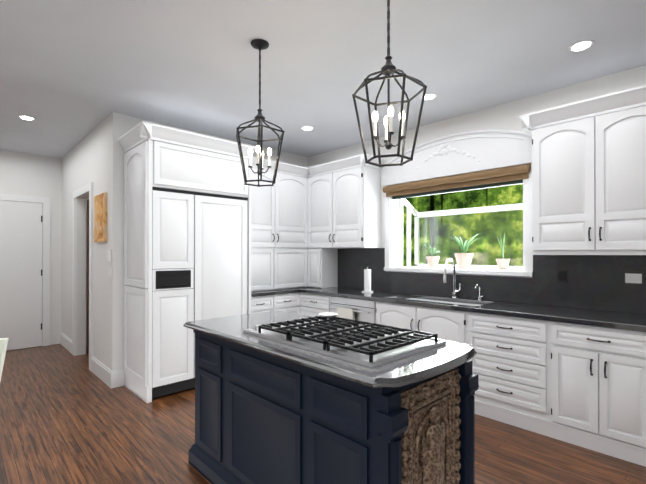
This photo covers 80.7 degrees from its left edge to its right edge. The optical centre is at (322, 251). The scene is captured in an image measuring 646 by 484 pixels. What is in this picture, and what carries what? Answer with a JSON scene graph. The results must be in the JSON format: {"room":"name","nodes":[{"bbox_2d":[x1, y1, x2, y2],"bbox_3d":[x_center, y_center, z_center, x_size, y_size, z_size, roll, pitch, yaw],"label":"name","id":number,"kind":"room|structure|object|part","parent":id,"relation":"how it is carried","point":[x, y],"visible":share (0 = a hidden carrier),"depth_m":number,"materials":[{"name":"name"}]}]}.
{"room":"kitchen","nodes":[
{"label":"kitchen","id":0,"kind":"room"},
{"bbox_2d":[0,150,61,350],"bbox_3d":[-5.103,-0.017,4.885,3.140,2.840,0.120,0,0,-44],"label":"wall","id":1,"kind":"structure","parent":0,"point":[25,174],"depth_m":5.75,"materials":[{"name":"paint"}]},
{"bbox_2d":[0,200,41,349],"bbox_3d":[-4.498,0.337,5.366,0.872,2.116,0.018,0,0,-44],"label":"door","id":2,"kind":"structure","parent":1,"relation":"in","point":[20,274],"depth_m":5.50,"materials":[{"name":"white wood"}]},
{"bbox_2d":[62,115,109,367],"bbox_3d":[-3.099,-0.016,4.957,0.150,2.840,2.550,0,0,-44],"label":"wall","id":3,"kind":"structure","parent":0,"point":[86,160],"depth_m":4.41,"materials":[{"name":"paint"}]},
{"bbox_3d":[-2.458,-0.369,4.202,0.028,0.520,0.410,0,0,-44],"label":"canvas art","id":4,"kind":"part","parent":3,"relation":"part of"},
{"bbox_2d":[106,250,111,277],"bbox_3d":[-2.230,0.125,3.962,0.028,0.290,0.110,0,0,-44],"label":"light switch panel","id":5,"kind":"object","parent":3,"relation":"attached to","point":[108,255],"visible":1,"depth_m":3.94,"materials":[{"name":"plastic"}]},
{"bbox_2d":[86,198,88,346],"bbox_3d":[-3.181,-0.012,5.995,1.170,2.840,0.100,0,0,-44],"label":"wall","id":6,"kind":"structure","parent":0,"point":[86,272],"depth_m":5.61,"materials":[{"name":"paint"}]},
{"bbox_2d":[87,199,88,353],"bbox_3d":[-2.917,0.341,5.498,0.855,2.110,0.040,0,0,-44],"label":"hall door","id":7,"kind":"structure","parent":6,"relation":"in","point":[87,276],"depth_m":5.19,"materials":[{"name":"brown wood"}]},
{"bbox_2d":[109,112,307,370],"bbox_3d":[-1.241,-0.017,4.890,2.680,2.840,0.120,0,0,-44],"label":"wall","id":8,"kind":"structure","parent":0,"point":[121,125],"depth_m":3.96,"materials":[{"name":"paint"}]},
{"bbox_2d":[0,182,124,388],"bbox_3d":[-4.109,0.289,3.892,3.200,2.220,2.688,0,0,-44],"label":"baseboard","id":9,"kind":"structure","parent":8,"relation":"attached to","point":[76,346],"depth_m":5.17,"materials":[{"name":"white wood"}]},
{"bbox_2d":[251,156,309,248],"bbox_3d":[-0.597,-0.596,5.116,1.434,1.100,0.441,0,0,-44],"label":"upper cabinet","id":10,"kind":"object","parent":8,"relation":"attached to","point":[279,213],"visible":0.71,"depth_m":4.93,"materials":[{"name":"white wood"}]},
{"bbox_2d":[0,344,645,483],"bbox_3d":[-1.160,1.419,2.619,6.100,0.050,9.000,0,0,-44],"label":"floor","id":11,"kind":"structure","parent":0,"point":[67,416],"depth_m":2.81,"materials":[{"name":"brown wood"}]},
{"bbox_2d":[0,338,8,380],"bbox_3d":[-1.673,0.900,1.527,0.510,0.980,0.460,0,0,-19],"label":"chair","id":12,"kind":"object","parent":11,"relation":"on","point":[3,344],"visible":1,"depth_m":1.79,"materials":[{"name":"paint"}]},
{"bbox_2d":[117,121,255,402],"bbox_3d":[-1.443,0.115,4.090,1.200,2.570,0.746,0,0,-44],"label":"fridge","id":13,"kind":"object","parent":11,"relation":"on","point":[187,226],"visible":0.92,"depth_m":3.78,"materials":[{"name":"white wood"}]},
{"bbox_2d":[251,294,278,313],"bbox_3d":[-0.915,0.966,4.731,0.452,0.872,0.548,0,0,-44],"label":"base cabinet","id":14,"kind":"object","parent":11,"relation":"on","point":[259,304],"depth_m":4.57,"materials":[{"name":"white wood"}]},
{"bbox_2d":[279,292,299,313],"bbox_3d":[-0.654,0.967,4.982,0.499,0.872,0.548,0,0,-44],"label":"base cabinet","id":15,"kind":"object","parent":11,"relation":"on","point":[289,302],"depth_m":4.84,"materials":[{"name":"white wood"}]},
{"bbox_2d":[251,287,313,296],"bbox_3d":[-0.556,0.509,5.068,1.434,0.040,0.561,0,0,-44],"label":"countertop","id":16,"kind":"structure","parent":15,"relation":"on","point":[273,292],"depth_m":4.71,"materials":[{"name":"black stone"}]},
{"bbox_2d":[251,248,270,291],"bbox_3d":[-0.928,0.221,4.831,0.567,0.533,0.388,0,0,-44],"label":"upper cabinet","id":17,"kind":"object","parent":16,"relation":"on","point":[260,257],"depth_m":4.72,"materials":[{"name":"white wood"}]},
{"bbox_2d":[271,248,306,289],"bbox_3d":[-0.557,0.223,5.168,0.638,0.533,0.416,0,0,-44],"label":"upper cabinet","id":18,"kind":"object","parent":16,"relation":"on","point":[278,268],"depth_m":5.02,"materials":[{"name":"white wood"}]},
{"bbox_2d":[307,248,337,287],"bbox_3d":[-0.025,0.223,5.265,0.397,0.533,0.278,0,0,-44],"label":"upper cabinet","id":19,"kind":"object","parent":16,"relation":"on","point":[322,263],"depth_m":5.17,"materials":[{"name":"white wood"}]},
{"bbox_2d":[300,293,327,315],"bbox_3d":[0.102,0.967,4.971,0.618,0.872,0.553,0,0,-44],"label":"base cabinet","id":20,"kind":"object","parent":11,"relation":"on","point":[310,304],"depth_m":4.77,"materials":[{"name":"white wood"}]},
{"bbox_2d":[188,330,478,483],"bbox_3d":[-0.061,0.944,2.176,0.730,0.897,1.625,0,0,-44],"label":"kitchen island","id":21,"kind":"object","parent":11,"relation":"on","point":[262,417],"visible":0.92,"depth_m":1.74,"materials":[{"name":"blue wood"}]},
{"bbox_2d":[183,310,476,387],"bbox_3d":[-0.059,0.479,2.176,0.780,0.032,1.680,0,0,-44],"label":"island countertop","id":22,"kind":"structure","parent":21,"relation":"on","point":[432,362],"depth_m":1.69,"materials":[{"name":"black stone"}]},
{"bbox_2d":[243,312,445,367],"bbox_3d":[0.078,0.424,2.045,0.585,0.074,0.950,0,0,-44],"label":"cooktop","id":23,"kind":"object","parent":22,"relation":"in","point":[374,345],"visible":1,"depth_m":1.88,"materials":[{"name":"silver metal"}]},
{"bbox_2d":[328,296,379,323],"bbox_3d":[0.543,0.965,4.511,0.618,0.872,0.812,0,0,-44],"label":"base cabinet","id":24,"kind":"object","parent":11,"relation":"on","point":[329,297],"depth_m":4.04,"materials":[{"name":"white wood"}]},
{"bbox_2d":[330,296,375,326],"bbox_3d":[0.306,0.967,4.285,0.079,0.868,0.660,0,0,-44],"label":"dishwasher","id":25,"kind":"object","parent":24,"relation":"in","point":[356,309],"visible":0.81,"depth_m":4.23,"materials":[{"name":"silver metal"}]},
{"bbox_2d":[380,298,438,333],"bbox_3d":[0.977,0.964,4.059,0.618,0.872,0.544,0,0,-44],"label":"base cabinet","id":26,"kind":"object","parent":11,"relation":"on","point":[391,314],"depth_m":3.83,"materials":[{"name":"white wood"}]},
{"bbox_2d":[420,301,478,343],"bbox_3d":[1.282,0.962,3.741,0.618,0.872,0.564,0,0,-44],"label":"base cabinet","id":27,"kind":"object","parent":11,"relation":"on","point":[450,325],"depth_m":3.48,"materials":[{"name":"white wood"}]},
{"bbox_2d":[468,312,551,437],"bbox_3d":[1.699,0.961,3.307,0.618,0.872,0.640,0,0,-44],"label":"base cabinet","id":28,"kind":"object","parent":11,"relation":"on","point":[512,363],"depth_m":3.05,"materials":[{"name":"white wood"}]},
{"bbox_2d":[552,321,645,466],"bbox_3d":[2.151,0.959,2.836,0.618,0.872,0.665,0,0,-44],"label":"base cabinet","id":29,"kind":"object","parent":11,"relation":"on","point":[583,386],"depth_m":2.63,"materials":[{"name":"white wood"}]},
{"bbox_2d":[300,287,645,331],"bbox_3d":[1.631,0.502,3.369,0.631,0.040,5.010,0,0,-44],"label":"countertop","id":30,"kind":"structure","parent":29,"relation":"on","point":[615,320],"depth_m":3.23,"materials":[{"name":"black stone"}]},
{"bbox_2d":[362,267,372,292],"bbox_3d":[0.535,0.337,4.569,0.140,0.300,0.140,0,0,-44],"label":"paper towel","id":31,"kind":"object","parent":30,"relation":"on","point":[367,280],"visible":1,"depth_m":4.53,"materials":[{"name":"white paper"}]},
{"bbox_2d":[443,259,460,297],"bbox_3d":[1.329,0.278,3.914,0.243,0.414,0.096,0,0,-44],"label":"faucet","id":32,"kind":"object","parent":30,"relation":"on","point":[454,293],"visible":1,"depth_m":3.97,"materials":[{"name":"silver metal"}]},
{"bbox_2d":[475,284,482,299],"bbox_3d":[1.541,0.403,3.764,0.128,0.162,0.050,0,0,-44],"label":"filter faucet","id":33,"kind":"object","parent":30,"relation":"on","point":[479,296],"visible":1,"depth_m":3.79,"materials":[{"name":"silver metal"}]},
{"bbox_2d":[0,0,645,157],"bbox_3d":[-1.160,-1.470,2.631,6.100,0.050,9.000,0,0,-44],"label":"ceiling","id":34,"kind":"structure","parent":0,"point":[73,73],"depth_m":2.87,"materials":[{"name":"paint"}]},
{"bbox_2d":[18,115,35,119],"bbox_3d":[-3.181,-1.437,4.087,0.148,0.006,0.148,0,0,37],"label":"recessed light","id":35,"kind":"object","parent":34,"relation":"in","point":[25,117],"depth_m":4.07,"materials":[{"name":"white plastic"}]},
{"bbox_2d":[236,39,284,186],"bbox_3d":[-0.439,-0.955,2.642,0.366,0.977,0.322,0,0,-44],"label":"lantern pendant light","id":36,"kind":"object","parent":34,"relation":"hanging from","point":[259,45],"visible":1,"depth_m":2.63,"materials":[{"name":"black metal"}]},
{"bbox_2d":[301,126,313,130],"bbox_3d":[-0.182,-1.435,4.428,0.148,0.006,0.148,0,0,37],"label":"recessed light","id":37,"kind":"object","parent":34,"relation":"in","point":[307,128],"depth_m":4.42,"materials":[{"name":"white plastic"}]},
{"bbox_2d":[352,0,426,166],"bbox_3d":[0.324,-0.943,1.877,0.366,1.007,0.322,0,0,-44],"label":"lantern pendant light","id":38,"kind":"object","parent":34,"relation":"hanging from","point":[388,68],"visible":1,"depth_m":1.87,"materials":[{"name":"black metal"}]},
{"bbox_2d":[420,93,436,99],"bbox_3d":[0.980,-1.439,3.534,0.148,0.006,0.148,0,0,37],"label":"recessed light","id":39,"kind":"object","parent":34,"relation":"in","point":[428,96],"depth_m":3.52,"materials":[{"name":"white plastic"}]},
{"bbox_2d":[568,40,593,51],"bbox_3d":[1.811,-1.442,2.669,0.148,0.006,0.148,0,0,37],"label":"recessed light","id":40,"kind":"object","parent":34,"relation":"in","point":[582,45],"depth_m":2.66,"materials":[{"name":"white plastic"}]},
{"bbox_2d":[308,65,645,277],"bbox_3d":[1.878,-0.021,3.691,0.160,2.840,6.170,0,0,-44],"label":"wall","id":41,"kind":"structure","parent":0,"point":[505,115],"depth_m":3.75,"materials":[{"name":"paint"}]},
{"bbox_2d":[307,154,385,248],"bbox_3d":[0.258,-0.596,4.974,0.396,1.100,1.093,0,0,-44],"label":"upper cabinet","id":42,"kind":"object","parent":41,"relation":"attached to","point":[344,202],"visible":1,"depth_m":4.75,"materials":[{"name":"white wood"}]},
{"bbox_2d":[380,129,531,185],"bbox_3d":[1.351,-1.040,4.097,0.040,0.440,1.838,0,0,-44],"label":"window valance","id":43,"kind":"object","parent":41,"relation":"attached to","point":[464,152],"depth_m":3.98,"materials":[{"name":"white wood"}]},
{"bbox_2d":[383,164,530,196],"bbox_3d":[1.327,-0.742,4.086,0.089,0.135,1.640,0,0,-44],"label":"bamboo shade","id":44,"kind":"object","parent":41,"relation":"attached to","point":[518,172],"visible":1,"depth_m":3.94,"materials":[{"name":"brown wood"}]},
{"bbox_2d":[384,170,532,276],"bbox_3d":[1.562,-0.259,4.310,0.640,0.980,1.680,0,0,-44],"label":"window","id":45,"kind":"structure","parent":41,"relation":"attached to","point":[393,233],"depth_m":4.45,"materials":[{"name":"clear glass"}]},
{"bbox_2d":[423,244,439,266],"bbox_3d":[1.332,0.043,4.660,0.238,0.290,0.229,0,0,-44],"label":"plant pot","id":46,"kind":"object","parent":45,"relation":"on","point":[432,260],"visible":1,"depth_m":4.61,"materials":[{"name":"ceramic"}]},
{"bbox_2d":[452,233,482,267],"bbox_3d":[1.623,-0.019,4.317,0.403,0.410,0.340,0,0,-44],"label":"plant pot","id":47,"kind":"object","parent":45,"relation":"on","point":[463,259],"visible":1,"depth_m":4.28,"materials":[{"name":"ceramic"}]},
{"bbox_2d":[496,233,509,268],"bbox_3d":[1.910,-0.033,4.055,0.169,0.436,0.148,0,0,-44],"label":"plant pot","id":48,"kind":"object","parent":45,"relation":"on","point":[502,263],"visible":1,"depth_m":4.02,"materials":[{"name":"ceramic"}]},
{"bbox_2d":[338,248,645,313],"bbox_3d":[1.895,0.216,3.531,0.028,0.532,4.878,0,0,-44],"label":"backsplash","id":49,"kind":"structure","parent":41,"relation":"attached to","point":[616,283],"depth_m":3.42,"materials":[{"name":"stone"}]},
{"bbox_2d":[527,94,606,252],"bbox_3d":[2.051,-0.578,3.143,0.343,1.150,0.502,0,0,-44],"label":"upper cabinet","id":50,"kind":"object","parent":41,"relation":"attached to","point":[589,176],"depth_m":3.00,"materials":[{"name":"white wood"}]},
{"bbox_2d":[607,85,645,252],"bbox_3d":[2.338,-0.580,2.844,0.343,1.150,0.550,0,0,-44],"label":"upper cabinet","id":51,"kind":"object","parent":41,"relation":"attached to","point":[626,109],"depth_m":2.75,"materials":[{"name":"white wood"}]},
{"label":"outside","id":52,"kind":"structure","parent":0,"visible":0},
{"bbox_2d":[403,184,522,265],"bbox_3d":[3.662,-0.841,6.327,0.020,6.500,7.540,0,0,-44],"label":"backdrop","id":53,"kind":"structure","parent":52,"point":[504,195],"depth_m":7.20,"materials":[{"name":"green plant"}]}
]}

